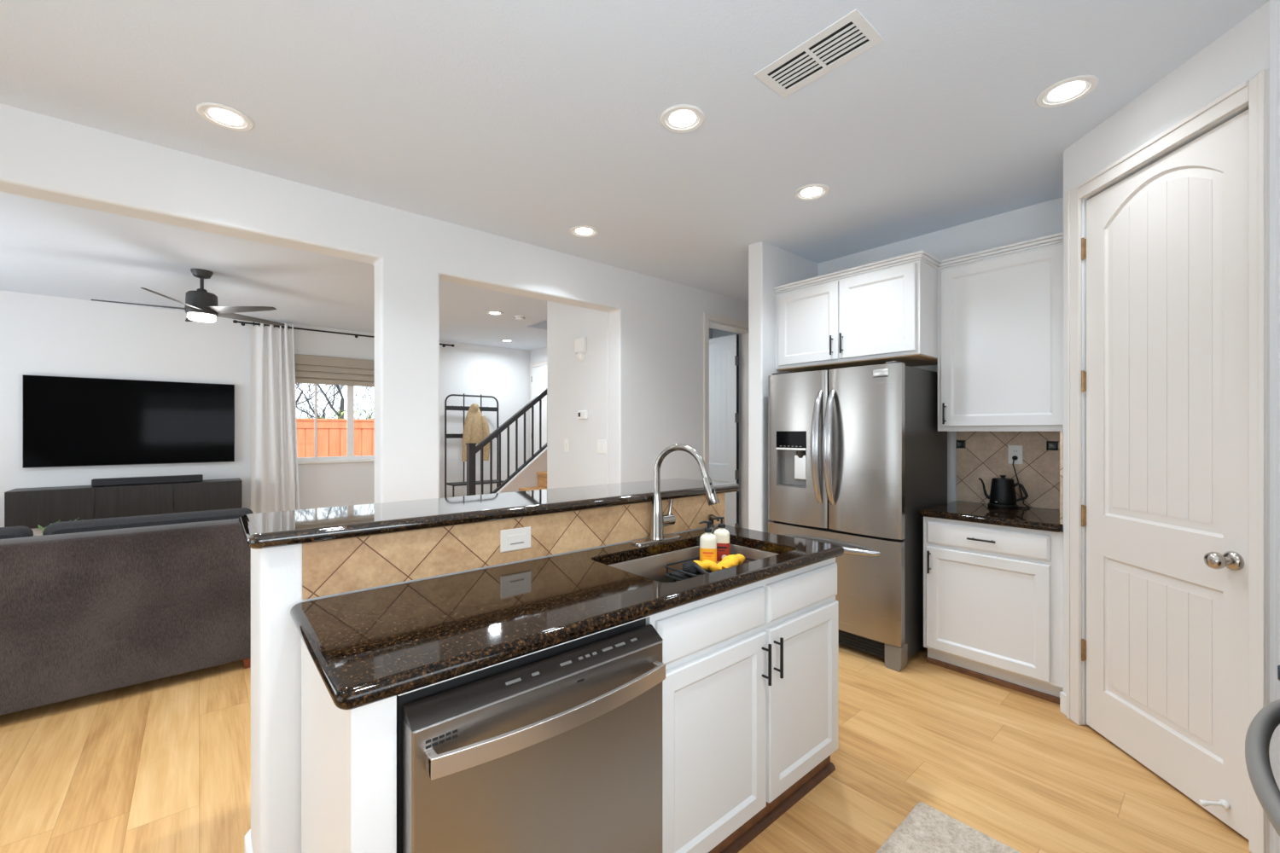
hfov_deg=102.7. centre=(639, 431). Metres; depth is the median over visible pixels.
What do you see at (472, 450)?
stair railing
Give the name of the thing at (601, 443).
switch plate
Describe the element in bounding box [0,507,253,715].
sofa
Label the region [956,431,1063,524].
tile backsplash
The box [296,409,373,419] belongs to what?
hedge
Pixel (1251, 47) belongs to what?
wall
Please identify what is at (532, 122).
ceiling
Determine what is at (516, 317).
smoke detector
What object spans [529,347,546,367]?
wall
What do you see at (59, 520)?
potted plant
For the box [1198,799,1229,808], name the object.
door stop
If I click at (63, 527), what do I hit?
cushion
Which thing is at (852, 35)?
ceiling vent
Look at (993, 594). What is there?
base cabinet
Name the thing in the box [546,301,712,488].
wall
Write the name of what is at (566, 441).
switch plate
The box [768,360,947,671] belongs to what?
refrigerator
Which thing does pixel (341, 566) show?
tile backsplash
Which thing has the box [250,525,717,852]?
wall
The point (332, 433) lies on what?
fence
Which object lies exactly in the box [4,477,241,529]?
media console
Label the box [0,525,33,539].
cushion
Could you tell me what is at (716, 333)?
door frame
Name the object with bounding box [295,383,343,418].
bare tree
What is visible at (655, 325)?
wall
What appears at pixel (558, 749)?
dishwasher
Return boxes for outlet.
[1007,445,1023,464]
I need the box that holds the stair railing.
[465,388,546,495]
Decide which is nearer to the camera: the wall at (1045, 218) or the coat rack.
the wall at (1045, 218)
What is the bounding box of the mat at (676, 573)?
[669,570,712,579]
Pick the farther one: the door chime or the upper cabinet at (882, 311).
the door chime
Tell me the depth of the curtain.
6.25 m
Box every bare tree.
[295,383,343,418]
[295,384,374,419]
[320,386,374,419]
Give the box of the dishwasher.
[396,618,665,852]
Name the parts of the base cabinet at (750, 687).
false drawer, door, handle, shoe moulding, handle, false drawer, door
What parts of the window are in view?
sill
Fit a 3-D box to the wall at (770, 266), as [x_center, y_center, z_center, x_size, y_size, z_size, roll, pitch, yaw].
[1.644,-0.030,4.420,2.140,2.800,0.125,0,0,-41]
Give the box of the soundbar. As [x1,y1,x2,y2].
[91,474,203,486]
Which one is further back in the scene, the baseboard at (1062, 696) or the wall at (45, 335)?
the wall at (45, 335)
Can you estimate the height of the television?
0.914 m
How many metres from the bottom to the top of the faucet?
0.406 m
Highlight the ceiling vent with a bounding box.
[753,8,884,98]
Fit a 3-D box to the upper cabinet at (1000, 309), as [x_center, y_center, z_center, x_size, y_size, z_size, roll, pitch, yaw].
[2.179,-0.533,3.040,0.370,1.062,0.664,0,0,-41]
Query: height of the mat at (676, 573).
0.005 m
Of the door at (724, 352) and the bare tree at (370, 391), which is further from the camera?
the bare tree at (370, 391)
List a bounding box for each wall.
[0,103,748,503]
[0,290,529,536]
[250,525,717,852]
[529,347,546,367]
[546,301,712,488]
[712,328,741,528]
[748,241,818,532]
[818,197,1063,510]
[1063,0,1279,852]
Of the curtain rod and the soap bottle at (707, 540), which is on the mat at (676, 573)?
the soap bottle at (707, 540)
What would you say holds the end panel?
on the floor
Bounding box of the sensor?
[576,352,585,361]
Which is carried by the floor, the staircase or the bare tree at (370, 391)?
the staircase
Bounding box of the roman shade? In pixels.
[294,354,374,387]
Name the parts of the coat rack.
leg, hook rail, hook rail, bench frame, bench seat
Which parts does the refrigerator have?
dispenser trim, dispenser panel, door, spout, handle, handle, handle, freezer drawer, door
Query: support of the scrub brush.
on the mat at (676, 573)
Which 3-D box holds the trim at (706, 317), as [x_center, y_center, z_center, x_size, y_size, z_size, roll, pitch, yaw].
[0.955,0.107,5.240,0.885,2.525,0.022,0,0,-41]
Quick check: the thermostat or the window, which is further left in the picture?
the window
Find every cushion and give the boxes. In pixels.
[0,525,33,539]
[43,507,253,535]
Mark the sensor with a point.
(581, 356)
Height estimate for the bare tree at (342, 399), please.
5.744 m
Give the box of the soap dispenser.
[707,514,719,530]
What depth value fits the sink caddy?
2.02 m
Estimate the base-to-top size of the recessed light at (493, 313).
0.008 m
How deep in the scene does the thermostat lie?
4.65 m
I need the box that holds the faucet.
[631,443,719,545]
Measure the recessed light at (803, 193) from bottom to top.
0.008 m
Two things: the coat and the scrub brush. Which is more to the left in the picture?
the coat
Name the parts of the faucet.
plate, lever, spout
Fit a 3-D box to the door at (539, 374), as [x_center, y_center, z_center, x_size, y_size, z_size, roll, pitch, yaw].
[-1.526,0.142,8.287,0.044,2.425,0.872,0,0,-41]
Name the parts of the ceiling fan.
blade, blade, motor, light globe, blade, blade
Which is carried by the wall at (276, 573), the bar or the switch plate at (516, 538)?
the bar
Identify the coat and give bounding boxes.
[461,403,489,461]
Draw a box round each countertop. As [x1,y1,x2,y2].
[290,525,843,709]
[918,500,1063,532]
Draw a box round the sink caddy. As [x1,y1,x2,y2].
[664,553,757,582]
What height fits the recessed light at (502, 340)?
0.008 m
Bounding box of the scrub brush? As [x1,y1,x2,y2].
[681,561,708,576]
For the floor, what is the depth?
2.04 m
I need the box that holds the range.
[1245,664,1279,836]
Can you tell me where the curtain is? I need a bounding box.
[250,321,299,513]
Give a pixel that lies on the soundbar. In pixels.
(194, 478)
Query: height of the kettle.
0.194 m
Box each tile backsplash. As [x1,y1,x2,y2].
[302,493,724,599]
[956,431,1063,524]
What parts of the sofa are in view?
leg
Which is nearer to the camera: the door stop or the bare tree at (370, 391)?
the door stop
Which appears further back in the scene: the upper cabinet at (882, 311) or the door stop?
the upper cabinet at (882, 311)
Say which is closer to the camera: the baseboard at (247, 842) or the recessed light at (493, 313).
the baseboard at (247, 842)
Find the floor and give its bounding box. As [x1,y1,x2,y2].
[0,644,1251,852]
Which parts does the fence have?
rail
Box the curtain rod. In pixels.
[232,320,453,347]
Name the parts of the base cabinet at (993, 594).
handle, handle, door, drawer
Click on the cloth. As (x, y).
(730, 561)
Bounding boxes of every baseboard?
[244,829,252,852]
[1059,692,1066,715]
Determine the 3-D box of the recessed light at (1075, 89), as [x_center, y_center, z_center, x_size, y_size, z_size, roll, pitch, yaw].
[1.716,-1.366,2.060,0.196,0.008,0.196,0,0,-41]
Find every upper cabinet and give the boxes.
[773,250,941,372]
[937,232,1063,431]
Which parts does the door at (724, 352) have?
panel, panel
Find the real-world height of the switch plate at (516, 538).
0.076 m
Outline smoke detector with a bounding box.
[514,315,525,320]
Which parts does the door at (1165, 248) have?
panel, panel, knob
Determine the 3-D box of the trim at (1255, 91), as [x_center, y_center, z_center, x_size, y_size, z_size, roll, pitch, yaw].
[2.020,0.110,2.038,0.022,2.520,0.830,0,0,4]
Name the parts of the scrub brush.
handle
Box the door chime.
[574,337,587,354]
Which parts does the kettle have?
spout, lid, handle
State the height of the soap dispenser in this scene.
0.072 m
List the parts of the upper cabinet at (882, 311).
door, handle, handle, crown moulding, door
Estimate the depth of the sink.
2.08 m
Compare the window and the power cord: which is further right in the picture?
the power cord
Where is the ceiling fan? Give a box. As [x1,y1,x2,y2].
[90,268,285,325]
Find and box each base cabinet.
[645,558,838,852]
[923,517,1063,703]
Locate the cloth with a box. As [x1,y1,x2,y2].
[693,553,744,571]
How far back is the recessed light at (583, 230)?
3.50 m
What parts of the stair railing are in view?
newel post, handrail, rail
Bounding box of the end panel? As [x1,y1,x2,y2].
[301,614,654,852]
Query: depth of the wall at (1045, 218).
3.37 m
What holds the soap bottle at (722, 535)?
on the mat at (676, 573)
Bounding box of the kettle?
[978,475,1028,509]
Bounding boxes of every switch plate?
[500,526,531,552]
[564,439,569,451]
[597,439,605,453]
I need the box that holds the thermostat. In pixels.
[577,410,587,418]
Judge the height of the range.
0.910 m
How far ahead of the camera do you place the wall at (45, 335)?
5.91 m
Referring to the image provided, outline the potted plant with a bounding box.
[33,517,83,536]
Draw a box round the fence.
[296,418,374,457]
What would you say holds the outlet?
attached to the tile backsplash at (982, 455)
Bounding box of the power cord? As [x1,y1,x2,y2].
[1012,455,1029,508]
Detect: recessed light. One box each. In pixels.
[196,102,254,131]
[486,311,503,315]
[500,339,513,342]
[570,225,598,237]
[660,104,704,132]
[793,183,829,200]
[1035,74,1099,107]
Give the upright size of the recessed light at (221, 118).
0.008 m
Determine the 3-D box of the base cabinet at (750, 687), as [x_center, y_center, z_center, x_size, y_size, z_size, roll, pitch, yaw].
[0.238,0.933,1.946,1.010,0.874,0.640,0,0,-41]
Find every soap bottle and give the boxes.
[698,520,716,570]
[712,517,729,564]
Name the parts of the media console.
drawer, drawer, drawer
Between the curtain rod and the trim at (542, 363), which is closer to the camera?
the curtain rod
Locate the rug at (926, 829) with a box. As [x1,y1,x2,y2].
[875,802,1020,852]
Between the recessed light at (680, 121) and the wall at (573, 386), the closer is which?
the recessed light at (680, 121)
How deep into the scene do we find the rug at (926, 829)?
1.71 m
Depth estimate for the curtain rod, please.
6.56 m
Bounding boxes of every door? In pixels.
[531,365,546,453]
[709,334,738,527]
[1081,109,1248,839]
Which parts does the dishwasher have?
control panel, handle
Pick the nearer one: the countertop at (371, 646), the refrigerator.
the countertop at (371, 646)
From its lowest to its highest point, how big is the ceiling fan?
0.426 m
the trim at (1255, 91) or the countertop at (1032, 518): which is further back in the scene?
the countertop at (1032, 518)
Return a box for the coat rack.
[444,393,504,497]
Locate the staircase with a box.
[496,447,546,493]
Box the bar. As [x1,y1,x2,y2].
[238,478,739,549]
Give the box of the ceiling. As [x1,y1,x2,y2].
[0,0,1269,350]
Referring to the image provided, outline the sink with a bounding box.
[607,543,779,582]
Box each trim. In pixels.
[529,360,546,457]
[703,312,748,474]
[1066,69,1269,852]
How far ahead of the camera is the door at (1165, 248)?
1.96 m
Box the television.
[22,374,234,468]
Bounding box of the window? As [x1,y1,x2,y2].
[297,384,374,464]
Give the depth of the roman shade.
6.74 m

